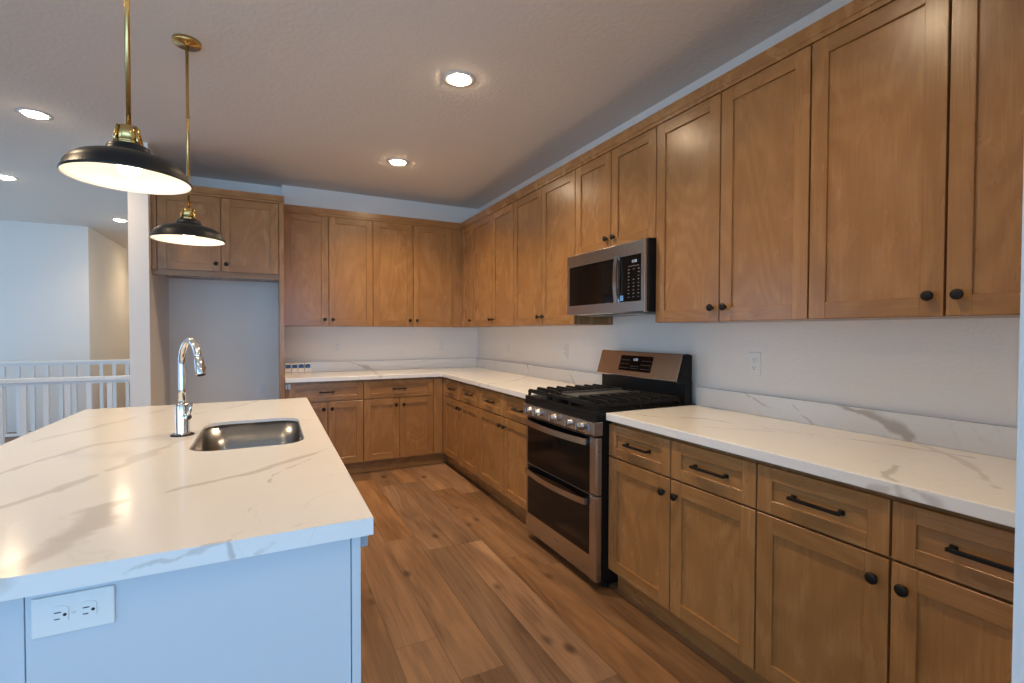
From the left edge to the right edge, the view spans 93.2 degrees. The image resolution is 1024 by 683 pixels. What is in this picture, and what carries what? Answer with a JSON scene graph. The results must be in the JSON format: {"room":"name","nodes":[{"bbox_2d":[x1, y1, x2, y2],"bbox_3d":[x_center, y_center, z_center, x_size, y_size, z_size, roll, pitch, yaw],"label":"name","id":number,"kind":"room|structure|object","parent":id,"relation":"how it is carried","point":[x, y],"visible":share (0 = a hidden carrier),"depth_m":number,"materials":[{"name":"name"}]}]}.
{"room":"kitchen","nodes":[
{"label":"kitchen","id":0,"kind":"room"},
{"bbox_2d":[0,220,129,431],"bbox_3d":[-7.798,1.138,7.172,3.125,5.443,2.700,0,1,-27],"label":"wall","id":1,"kind":"structure","parent":0,"point":[64,289],"depth_m":6.50,"materials":[{"name":"white paint"}]},
{"bbox_2d":[128,142,169,406],"bbox_3d":[-4.311,-0.193,6.652,0.125,2.743,6.700,0,1,-27],"label":"wall","id":2,"kind":"structure","parent":0,"point":[148,292],"depth_m":3.67,"materials":[{"name":"white paint"}]},
{"bbox_2d":[169,176,476,404],"bbox_3d":[-1.790,-0.156,5.084,2.980,2.743,0.240,0,1,-27],"label":"wall","id":3,"kind":"structure","parent":0,"point":[234,324],"depth_m":4.73,"materials":[{"name":"white paint"}]},
{"bbox_2d":[258,384,265,395],"bbox_3d":[-2.443,0.476,4.732,0.070,0.115,0.008,0,1,-27],"label":"electrical outlet","id":4,"kind":"object","parent":3,"relation":"attached to","point":[261,387],"visible":1,"depth_m":4.73,"materials":[{"name":"white plastic"}]},
{"bbox_2d":[284,212,372,326],"bbox_3d":[-1.798,-0.678,4.737,0.801,1.058,0.352,0,1,-27],"label":"upper cabinet","id":5,"kind":"object","parent":3,"relation":"attached to","point":[328,261],"visible":0.98,"depth_m":4.60,"materials":[{"name":"brown wood"}]},
{"bbox_2d":[333,341,340,351],"bbox_3d":[-1.788,0.054,4.950,0.070,0.115,0.008,0,1,-27],"label":"electrical outlet","id":6,"kind":"object","parent":3,"relation":"attached to","point":[336,344],"visible":1,"depth_m":4.95,"materials":[{"name":"white plastic"}]},
{"bbox_2d":[371,221,451,326],"bbox_3d":[-1.071,-0.684,5.101,0.824,1.058,0.352,0,1,-27],"label":"upper cabinet","id":7,"kind":"object","parent":3,"relation":"attached to","point":[412,264],"visible":1,"depth_m":4.96,"materials":[{"name":"brown wood"}]},
{"bbox_2d":[452,225,471,326],"bbox_3d":[-0.448,-0.685,5.249,0.421,1.058,0.644,0,1,-27],"label":"upper cabinet","id":8,"kind":"object","parent":3,"relation":"attached to","point":[461,239],"visible":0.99,"depth_m":5.15,"materials":[{"name":"brown wood"}]},
{"bbox_2d":[5,431,745,682],"bbox_3d":[-3.001,1.320,2.697,7.700,0.120,15.000,0,1,-27],"label":"floor","id":9,"kind":"structure","parent":0,"point":[456,587],"depth_m":2.32,"materials":[{"name":"brown wood"}]},
{"bbox_2d":[0,375,129,444],"bbox_3d":[-4.165,0.769,3.837,2.144,0.932,0.090,0,1,-27],"label":"stair railing","id":10,"kind":"object","parent":9,"relation":"on","point":[23,383],"visible":0.41,"depth_m":3.98,"materials":[{"name":"white paint"}]},
{"bbox_2d":[0,359,129,436],"bbox_3d":[-5.516,0.712,5.922,2.694,0.955,0.090,0,1,-27],"label":"stair railing","id":11,"kind":"object","parent":9,"relation":"on","point":[74,363],"visible":0.48,"depth_m":5.91,"materials":[{"name":"white paint"}]},
{"bbox_2d":[0,536,367,682],"bbox_3d":[-1.223,0.844,1.804,0.988,0.876,2.071,0,1,-27],"label":"kitchen island","id":12,"kind":"object","parent":9,"relation":"on","point":[292,615],"visible":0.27,"depth_m":0.97,"materials":[{"name":"white paint"}]},
{"bbox_2d":[31,585,114,639],"bbox_3d":[-0.779,0.481,0.862,0.115,0.070,0.008,0,1,-27],"label":"electrical outlet","id":13,"kind":"object","parent":12,"relation":"attached to","point":[78,610],"visible":1,"depth_m":0.86,"materials":[{"name":"white plastic"}]},
{"bbox_2d":[49,605,68,624],"bbox_3d":[-0.796,0.481,0.851,0.025,0.034,0.002,0,1,-27],"label":"receptacle","id":14,"kind":"object","parent":13,"relation":"attached to","point":[58,614],"depth_m":0.85,"materials":[{"name":"white plastic"}]},
{"bbox_2d":[78,600,96,619],"bbox_3d":[-0.761,0.481,0.869,0.025,0.034,0.002,0,1,-27],"label":"receptacle","id":15,"kind":"object","parent":13,"relation":"attached to","point":[87,609],"depth_m":0.87,"materials":[{"name":"white plastic"}]},
{"bbox_2d":[0,398,372,601],"bbox_3d":[-1.256,0.387,1.783,1.057,0.038,2.145,0,1,-27],"label":"island countertop","id":16,"kind":"structure","parent":12,"relation":"on","point":[88,497],"depth_m":1.18,"materials":[{"name":"stone"}]},
{"bbox_2d":[170,338,205,436],"bbox_3d":[-1.216,0.176,1.840,0.261,0.383,0.080,1,1,35],"label":"kitchen faucet","id":17,"kind":"object","parent":16,"relation":"on","point":[183,410],"visible":1,"depth_m":1.87,"materials":[{"name":"silver metal"}]},
{"bbox_2d":[191,421,302,450],"bbox_3d":[-1.054,0.503,1.962,0.418,0.248,0.647,0,1,-27],"label":"sink","id":18,"kind":"object","parent":16,"relation":"in","point":[258,434],"visible":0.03,"depth_m":2.22,"materials":[{"name":"metal"}]},
{"bbox_2d":[150,185,284,398],"bbox_3d":[-2.523,-0.007,4.265,0.933,2.475,0.744,0,1,-27],"label":"tall cabinet","id":19,"kind":"object","parent":9,"relation":"on","point":[251,224],"visible":0.93,"depth_m":3.98,"materials":[{"name":"brown wood"}]},
{"bbox_2d":[285,380,362,473],"bbox_3d":[-1.798,0.788,4.597,0.654,0.875,0.656,0,1,-27],"label":"base cabinet","id":20,"kind":"object","parent":9,"relation":"on","point":[338,405],"visible":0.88,"depth_m":4.39,"materials":[{"name":"brown wood"}]},
{"bbox_2d":[285,358,601,398],"bbox_3d":[-0.764,0.292,4.080,2.046,0.140,2.488,0,1,-27],"label":"countertop","id":21,"kind":"structure","parent":20,"relation":"on","point":[515,379],"depth_m":4.60,"materials":[{"name":"stone"}]},
{"bbox_2d":[285,363,290,373],"bbox_3d":[-2.156,0.259,4.663,0.052,0.100,0.053,0,1,-27],"label":"carton","id":22,"kind":"object","parent":21,"relation":"on","point":[287,365],"visible":1,"depth_m":4.64,"materials":[{"name":"white cardboard"}]},
{"bbox_2d":[292,363,297,373],"bbox_3d":[-2.105,0.259,4.689,0.052,0.100,0.053,0,1,-27],"label":"carton","id":23,"kind":"object","parent":21,"relation":"on","point":[294,365],"visible":1,"depth_m":4.67,"materials":[{"name":"white cardboard"}]},
{"bbox_2d":[298,363,303,372],"bbox_3d":[-2.053,0.259,4.715,0.052,0.100,0.053,0,1,-27],"label":"carton","id":24,"kind":"object","parent":21,"relation":"on","point":[300,365],"visible":0.96,"depth_m":4.69,"materials":[{"name":"white cardboard"}]},
{"bbox_2d":[304,363,310,372],"bbox_3d":[-2.002,0.258,4.740,0.052,0.100,0.053,0,1,-27],"label":"carton","id":25,"kind":"object","parent":21,"relation":"on","point":[307,366],"visible":0.96,"depth_m":4.72,"materials":[{"name":"white cardboard"}]},
{"bbox_2d":[362,377,446,471],"bbox_3d":[-1.135,0.783,4.929,0.830,0.875,0.656,0,1,-27],"label":"base cabinet","id":26,"kind":"object","parent":9,"relation":"on","point":[403,417],"visible":0.98,"depth_m":4.65,"materials":[{"name":"brown wood"}]},
{"bbox_2d":[443,378,485,489],"bbox_3d":[-0.228,0.793,4.569,0.656,0.875,0.986,0,1,-27],"label":"base cabinet","id":27,"kind":"object","parent":9,"relation":"on","point":[460,399],"visible":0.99,"depth_m":4.34,"materials":[{"name":"brown wood"}]},
{"bbox_2d":[479,387,527,519],"bbox_3d":[0.202,0.811,3.708,0.656,0.875,0.939,0,1,-27],"label":"base cabinet","id":28,"kind":"object","parent":9,"relation":"on","point":[502,426],"visible":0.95,"depth_m":3.57,"materials":[{"name":"brown wood"}]},
{"bbox_2d":[523,350,695,585],"bbox_3d":[0.535,0.665,2.915,0.746,1.200,0.760,0,1,-27],"label":"gas range","id":29,"kind":"object","parent":9,"relation":"on","point":[566,470],"visible":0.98,"depth_m":2.71,"materials":[{"name":"silver metal"}]},
{"bbox_2d":[525,394,695,421],"bbox_3d":[0.562,0.372,2.922,0.688,0.049,0.760,0,1,-27],"label":"cooktop","id":30,"kind":"object","parent":29,"relation":"in","point":[562,408],"depth_m":2.67,"materials":[{"name":"black metal"}]},
{"bbox_2d":[608,422,765,682],"bbox_3d":[0.945,0.842,2.224,0.656,0.875,0.835,0,1,-27],"label":"base cabinet","id":31,"kind":"object","parent":9,"relation":"on","point":[682,533],"visible":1,"depth_m":2.00,"materials":[{"name":"brown wood"}]},
{"bbox_2d":[755,461,1014,682],"bbox_3d":[1.318,0.858,1.478,0.656,0.875,0.834,0,1,-27],"label":"base cabinet","id":32,"kind":"object","parent":9,"relation":"on","point":[855,584],"visible":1,"depth_m":1.38,"materials":[{"name":"brown wood"}]},
{"bbox_2d":[606,386,1016,527],"bbox_3d":[1.136,0.341,1.844,0.647,0.140,1.668,0,1,-27],"label":"countertop","id":33,"kind":"structure","parent":32,"relation":"on","point":[968,468],"depth_m":1.71,"materials":[{"name":"stone"}]},
{"bbox_2d":[0,0,831,248],"bbox_3d":[-3.039,-1.542,2.618,7.800,0.120,15.200,0,1,-27],"label":"ceiling","id":34,"kind":"structure","parent":0,"point":[314,94],"depth_m":2.78,"materials":[{"name":"white paint"}]},
{"bbox_2d":[0,174,18,179],"bbox_3d":[-4.694,-1.513,4.483,0.180,0.018,0.180,0,1,-27],"label":"recessed light","id":35,"kind":"object","parent":34,"relation":"in","point":[6,177],"visible":1,"depth_m":4.47,"materials":[{"name":"white plastic"}]},
{"bbox_2d":[0,176,13,179],"bbox_3d":[-4.694,-1.513,4.483,0.123,0.018,0.123,0,1,-27],"label":"diffuser","id":36,"kind":"object","parent":35,"relation":"attached to","point":[1,177],"depth_m":4.47,"materials":[{"name":"white"}]},
{"bbox_2d":[16,108,53,119],"bbox_3d":[-3.131,-1.484,3.179,0.180,0.018,0.180,0,1,-27],"label":"recessed light","id":37,"kind":"object","parent":34,"relation":"in","point":[31,113],"visible":1,"depth_m":3.16,"materials":[{"name":"white plastic"}]},
{"bbox_2d":[22,110,47,118],"bbox_3d":[-3.131,-1.483,3.179,0.123,0.018,0.123,0,1,-27],"label":"diffuser","id":38,"kind":"object","parent":37,"relation":"attached to","point":[35,114],"depth_m":3.16,"materials":[{"name":"white plastic"}]},
{"bbox_2d":[111,218,127,221],"bbox_3d":[-5.027,-1.548,6.209,0.180,0.018,0.180,0,1,-27],"label":"recessed light","id":39,"kind":"object","parent":34,"relation":"in","point":[114,219],"visible":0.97,"depth_m":6.17,"materials":[{"name":"white plastic"}]},
{"bbox_2d":[57,0,191,194],"bbox_3d":[-1.139,-0.967,1.433,0.315,0.972,0.315,0,1,-27],"label":"pendant lamp","id":40,"kind":"object","parent":34,"relation":"hanging from","point":[124,163],"visible":1,"depth_m":1.43,"materials":[{"name":"black metal"}]},
{"bbox_2d":[113,123,143,145],"bbox_3d":[-1.140,-0.610,1.440,0.068,0.060,0.068,0,1,-27],"label":"socket","id":41,"kind":"object","parent":40,"relation":"attached to","point":[126,132],"depth_m":1.41,"materials":[{"name":"gold metal"}]},
{"bbox_2d":[149,34,225,245],"bbox_3d":[-1.596,-0.986,2.384,0.315,0.974,0.315,0,1,-27],"label":"pendant lamp","id":42,"kind":"object","parent":34,"relation":"hanging from","point":[186,230],"visible":1,"depth_m":2.37,"materials":[{"name":"black metal"}]},
{"bbox_2d":[180,208,196,219],"bbox_3d":[-1.597,-0.628,2.391,0.068,0.060,0.068,0,1,-27],"label":"socket","id":43,"kind":"object","parent":42,"relation":"attached to","point":[186,213],"depth_m":2.36,"materials":[{"name":"gold metal"}]},
{"bbox_2d":[387,158,408,165],"bbox_3d":[-0.956,-1.495,4.060,0.180,0.018,0.180,0,1,-27],"label":"recessed light","id":44,"kind":"object","parent":34,"relation":"in","point":[393,161],"visible":1,"depth_m":4.03,"materials":[{"name":"white plastic"}]},
{"bbox_2d":[390,160,404,164],"bbox_3d":[-0.956,-1.495,4.060,0.123,0.018,0.123,0,1,-27],"label":"diffuser","id":45,"kind":"object","parent":44,"relation":"attached to","point":[393,162],"depth_m":4.03,"materials":[{"name":"white plastic"}]},
{"bbox_2d":[443,71,474,87],"bbox_3d":[-0.297,-1.467,2.726,0.180,0.018,0.180,0,1,-27],"label":"recessed light","id":46,"kind":"object","parent":34,"relation":"in","point":[460,79],"visible":1,"depth_m":2.71,"materials":[{"name":"white plastic"}]},
{"bbox_2d":[448,74,469,85],"bbox_3d":[-0.297,-1.467,2.726,0.123,0.018,0.123,0,1,-27],"label":"diffuser","id":47,"kind":"object","parent":46,"relation":"attached to","point":[453,79],"depth_m":2.71,"materials":[{"name":"white plastic"}]},
{"bbox_2d":[477,0,1019,426],"bbox_3d":[1.640,-0.080,1.713,0.140,2.743,9.140,0,1,-27],"label":"wall","id":48,"kind":"structure","parent":0,"point":[965,369],"depth_m":2.12,"materials":[{"name":"white paint"}]},
{"bbox_2d":[286,358,601,384],"bbox_3d":[-0.764,0.273,4.080,2.046,0.102,2.488,0,1,-27],"label":"backsplash","id":49,"kind":"structure","parent":48,"relation":"attached to","point":[563,375],"depth_m":4.97,"materials":[{"name":"stone"}]},
{"bbox_2d":[472,202,528,326],"bbox_3d":[-0.064,-0.670,4.560,0.352,1.058,0.932,0,1,-27],"label":"upper cabinet","id":50,"kind":"object","parent":48,"relation":"attached to","point":[492,235],"visible":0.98,"depth_m":4.46,"materials":[{"name":"brown wood"}]},
{"bbox_2d":[284,0,894,229],"bbox_3d":[-0.216,-1.185,2.958,2.048,0.070,4.928,0,1,-27],"label":"crown molding","id":51,"kind":"structure","parent":50,"relation":"attached to","point":[855,10],"depth_m":2.41,"materials":[{"name":"brown wood"}]},
{"bbox_2d":[514,170,612,325],"bbox_3d":[0.350,-0.653,3.732,0.352,1.058,0.918,0,1,-27],"label":"upper cabinet","id":52,"kind":"object","parent":48,"relation":"attached to","point":[544,219],"visible":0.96,"depth_m":3.61,"materials":[{"name":"brown wood"}]},
{"bbox_2d":[563,344,567,357],"bbox_3d":[0.437,0.079,3.954,0.008,0.115,0.070,0,1,-27],"label":"electrical outlet","id":53,"kind":"object","parent":48,"relation":"attached to","point":[565,346],"visible":1,"depth_m":3.95,"materials":[{"name":"white plastic"}]},
{"bbox_2d":[575,127,656,254],"bbox_3d":[0.727,-0.863,2.975,0.352,0.606,0.761,0,1,-27],"label":"upper cabinet","id":54,"kind":"object","parent":48,"relation":"attached to","point":[616,191],"visible":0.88,"depth_m":2.85,"materials":[{"name":"brown wood"}]},
{"bbox_2d":[567,237,655,316],"bbox_3d":[0.699,-0.359,2.973,0.405,0.398,0.759,0,1,-27],"label":"microwave oven","id":55,"kind":"object","parent":54,"relation":"attached to","point":[619,280],"visible":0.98,"depth_m":2.78,"materials":[{"name":"silver metal"}]},
{"bbox_2d":[656,44,851,322],"bbox_3d":[1.080,-0.622,2.273,0.352,1.058,0.819,0,1,-27],"label":"upper cabinet","id":56,"kind":"object","parent":48,"relation":"attached to","point":[734,167],"visible":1,"depth_m":2.12,"materials":[{"name":"brown wood"}]},
{"bbox_2d":[748,352,760,375],"bbox_3d":[1.208,0.111,2.413,0.008,0.115,0.070,0,1,-27],"label":"electrical outlet","id":57,"kind":"object","parent":48,"relation":"attached to","point":[754,358],"visible":1,"depth_m":2.41,"materials":[{"name":"white plastic"}]},
{"bbox_2d":[696,386,1016,459],"bbox_3d":[1.417,0.320,1.984,0.020,0.102,1.668,0,1,-27],"label":"backsplash","id":58,"kind":"structure","parent":48,"relation":"attached to","point":[982,438],"depth_m":1.91,"materials":[{"name":"stone"}]},
{"bbox_2d":[809,0,1023,319],"bbox_3d":[1.454,-0.607,1.526,0.352,1.058,0.851,0,1,-27],"label":"upper cabinet","id":59,"kind":"object","parent":48,"relation":"attached to","point":[917,124],"visible":1,"depth_m":1.53,"materials":[{"name":"brown wood"}]},
{"bbox_2d":[1011,165,1023,682],"bbox_3d":[1.292,-0.065,0.904,1.205,2.743,0.125,0,1,-27],"label":"wall","id":60,"kind":"structure","parent":0,"point":[1018,597],"depth_m":0.69,"materials":[{"name":"white paint"}]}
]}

